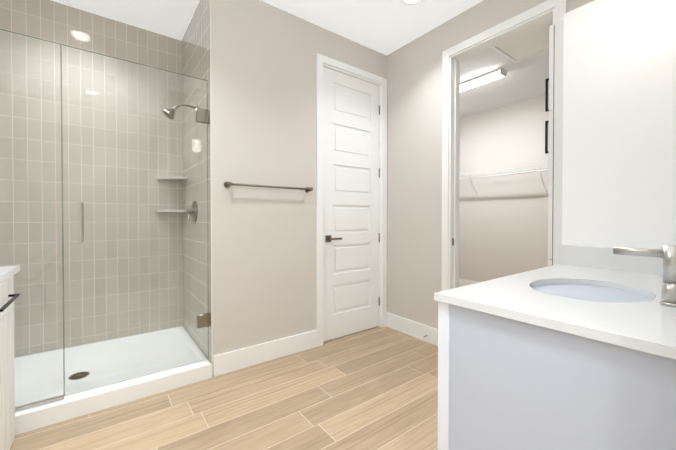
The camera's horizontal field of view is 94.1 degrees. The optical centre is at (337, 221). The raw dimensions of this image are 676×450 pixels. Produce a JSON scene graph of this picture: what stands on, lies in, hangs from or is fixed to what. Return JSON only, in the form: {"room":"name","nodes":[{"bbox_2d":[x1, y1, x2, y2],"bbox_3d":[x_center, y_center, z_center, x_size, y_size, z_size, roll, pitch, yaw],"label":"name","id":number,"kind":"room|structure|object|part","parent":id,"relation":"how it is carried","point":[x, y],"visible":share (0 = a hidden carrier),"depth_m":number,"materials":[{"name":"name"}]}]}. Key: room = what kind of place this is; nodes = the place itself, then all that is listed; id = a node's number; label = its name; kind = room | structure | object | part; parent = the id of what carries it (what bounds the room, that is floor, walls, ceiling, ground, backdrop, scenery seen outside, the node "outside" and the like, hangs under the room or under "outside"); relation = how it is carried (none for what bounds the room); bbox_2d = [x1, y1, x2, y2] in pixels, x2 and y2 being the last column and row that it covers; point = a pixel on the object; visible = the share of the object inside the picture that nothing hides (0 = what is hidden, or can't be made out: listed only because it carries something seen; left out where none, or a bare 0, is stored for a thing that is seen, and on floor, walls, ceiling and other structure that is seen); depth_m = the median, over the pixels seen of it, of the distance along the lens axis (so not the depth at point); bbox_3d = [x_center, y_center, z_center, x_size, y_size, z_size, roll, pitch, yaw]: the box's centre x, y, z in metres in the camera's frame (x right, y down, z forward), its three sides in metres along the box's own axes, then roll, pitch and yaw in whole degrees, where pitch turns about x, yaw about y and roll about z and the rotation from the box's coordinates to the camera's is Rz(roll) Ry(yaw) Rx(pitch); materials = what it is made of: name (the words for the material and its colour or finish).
{"room":"bathroom","nodes":[
{"label":"bathroom","id":0,"kind":"room"},
{"bbox_2d":[10,285,462,449],"bbox_3d":[0.780,1.127,2.117,6.050,0.100,4.900,0,1,-37],"label":"floor","id":1,"kind":"structure","parent":0,"point":[374,388],"depth_m":1.81,"materials":[{"name":"brown wood"}]},
{"bbox_2d":[0,269,19,449],"bbox_3d":[-1.180,0.679,0.540,0.624,0.832,2.140,0,1,-37],"label":"bathroom vanity","id":2,"kind":"object","parent":1,"relation":"on","point":[8,296],"depth_m":1.43,"materials":[{"name":"white wood"}]},
{"bbox_2d":[0,265,19,280],"bbox_3d":[-1.192,0.248,0.536,0.607,0.030,2.164,0,1,-37],"label":"countertop","id":3,"kind":"structure","parent":2,"relation":"on","point":[5,271],"depth_m":1.43,"materials":[{"name":"white stone"}]},
{"bbox_2d":[0,29,211,434],"bbox_3d":[-1.767,0.052,2.084,1.527,2.052,0.973,0,1,-37],"label":"shower","id":4,"kind":"object","parent":1,"relation":"on","point":[117,250],"visible":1,"depth_m":1.83,"materials":[{"name":"beige tile"}]},
{"bbox_2d":[434,245,675,449],"bbox_3d":[0.887,0.576,1.089,1.043,1.025,0.554,0,1,-37],"label":"bathroom vanity","id":5,"kind":"object","parent":1,"relation":"on","point":[574,348],"visible":1,"depth_m":0.81,"materials":[{"name":"painted wood"},{"name":"white quartz"}]},
{"bbox_2d":[545,0,675,265],"bbox_3d":[1.450,0.017,1.560,0.430,2.134,0.636,0,1,-37],"label":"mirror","id":6,"kind":"object","parent":1,"relation":"on","point":[611,79],"visible":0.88,"depth_m":1.45,"materials":[{"name":"white"}]},
{"bbox_3d":[1.136,-0.568,1.696,0.010,0.402,0.030,0,1,-37],"label":"handle","id":7,"kind":"part","parent":6,"relation":"part of","materials":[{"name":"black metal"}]},
{"bbox_2d":[211,0,386,355],"bbox_3d":[-0.230,-0.299,2.731,1.690,2.740,0.120,0,1,-37],"label":"wall","id":8,"kind":"structure","parent":0,"point":[264,133],"depth_m":2.41,"materials":[{"name":"grey paint"}]},
{"bbox_2d":[0,0,181,319],"bbox_3d":[-2.063,-0.296,2.474,1.530,2.740,0.010,0,1,-37],"label":"shower wall tile","id":9,"kind":"structure","parent":8,"relation":"attached to","point":[53,21],"depth_m":2.51,"materials":[{"name":"beige tile"}]},
{"bbox_2d":[182,0,212,375],"bbox_3d":[-1.159,-0.297,2.553,0.010,2.740,0.950,0,1,-37],"label":"shower wall tile","id":10,"kind":"structure","parent":8,"relation":"attached to","point":[197,50],"depth_m":2.23,"materials":[{"name":"beige tile"}]},
{"bbox_2d":[213,330,316,376],"bbox_3d":[-0.523,1.004,2.440,0.855,0.140,0.016,0,1,-37],"label":"baseboard","id":11,"kind":"structure","parent":8,"relation":"attached to","point":[230,361],"depth_m":2.39,"materials":[{"name":"white wood"}]},
{"bbox_2d":[224,182,312,191],"bbox_3d":[-0.502,-0.261,2.407,0.709,0.044,0.071,0,1,-37],"label":"towel rail","id":12,"kind":"object","parent":8,"relation":"attached to","point":[229,184],"visible":1,"depth_m":2.35,"materials":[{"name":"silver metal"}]},
{"bbox_2d":[323,67,379,341],"bbox_3d":[0.149,-0.146,2.956,0.704,2.412,0.094,0,1,-37],"label":"room door","id":13,"kind":"structure","parent":8,"relation":"in","point":[351,176],"depth_m":2.95,"materials":[{"name":"white wood"}]},
{"bbox_3d":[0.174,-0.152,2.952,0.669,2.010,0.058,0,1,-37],"label":"handle","id":14,"kind":"part","parent":13,"relation":"part of","materials":[{"name":"silver metal"}]},
{"bbox_2d":[316,53,386,345],"bbox_3d":[0.132,-0.179,2.967,0.840,2.495,0.091,0,1,-37],"label":"door frame","id":15,"kind":"structure","parent":8,"relation":"attached to","point":[322,61],"depth_m":2.86,"materials":[{"name":"white wood"}]},
{"bbox_2d":[51,0,548,116],"bbox_3d":[0.780,-1.712,2.086,6.050,0.100,4.900,0,1,-37],"label":"ceiling","id":16,"kind":"structure","parent":0,"point":[386,27],"depth_m":2.66,"materials":[{"name":"white paint"}]},
{"bbox_2d":[402,0,421,4],"bbox_3d":[0.554,-1.661,2.329,0.170,0.007,0.170,0,1,-37],"label":"recessed light","id":17,"kind":"object","parent":16,"relation":"in","point":[409,2],"visible":1,"depth_m":2.38,"materials":[{"name":"white"}]},
{"bbox_2d":[460,68,506,91],"bbox_3d":[1.465,-1.651,3.964,0.130,0.064,1.220,0,1,-37],"label":"ceiling light","id":18,"kind":"object","parent":16,"relation":"in","point":[484,78],"visible":0.52,"depth_m":3.62,"materials":[{"name":"white plastic"}]},
{"bbox_2d":[492,22,552,62],"bbox_3d":[1.781,-1.663,2.794,0.760,0.014,0.730,0,1,-37],"label":"attic hatch","id":19,"kind":"object","parent":16,"relation":"in","point":[533,43],"visible":0.31,"depth_m":2.98,"materials":[{"name":"white paint"}]},
{"bbox_2d":[387,0,593,328],"bbox_3d":[0.834,-0.300,2.829,0.130,2.740,3.360,0,1,-37],"label":"wall","id":20,"kind":"structure","parent":0,"point":[503,229],"depth_m":3.12,"materials":[{"name":"grey paint"}]},
{"bbox_2d":[386,312,437,345],"bbox_3d":[0.683,0.999,2.940,0.016,0.140,0.665,0,1,-37],"label":"baseboard","id":21,"kind":"structure","parent":20,"relation":"attached to","point":[409,327],"depth_m":2.92,"materials":[{"name":"white wood"}]},
{"bbox_2d":[459,279,478,285],"bbox_3d":[2.695,1.004,4.241,0.016,0.100,3.400,0,1,-37],"label":"baseboard","id":22,"kind":"structure","parent":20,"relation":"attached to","point":[463,282],"depth_m":5.08,"materials":[{"name":"white wood"}]},
{"bbox_2d":[459,164,547,195],"bbox_3d":[2.580,-0.540,4.131,0.306,0.336,3.390,0,1,-37],"label":"shelf","id":23,"kind":"object","parent":20,"relation":"attached to","point":[494,172],"visible":0.4,"depth_m":4.33,"materials":[{"name":"white metal"}]},
{"bbox_2d":[441,0,566,290],"bbox_3d":[1.197,-0.173,2.347,0.140,2.495,0.880,0,1,-37],"label":"door frame","id":24,"kind":"structure","parent":20,"relation":"attached to","point":[539,15],"depth_m":2.61,"materials":[{"name":"white wood"}]}
]}

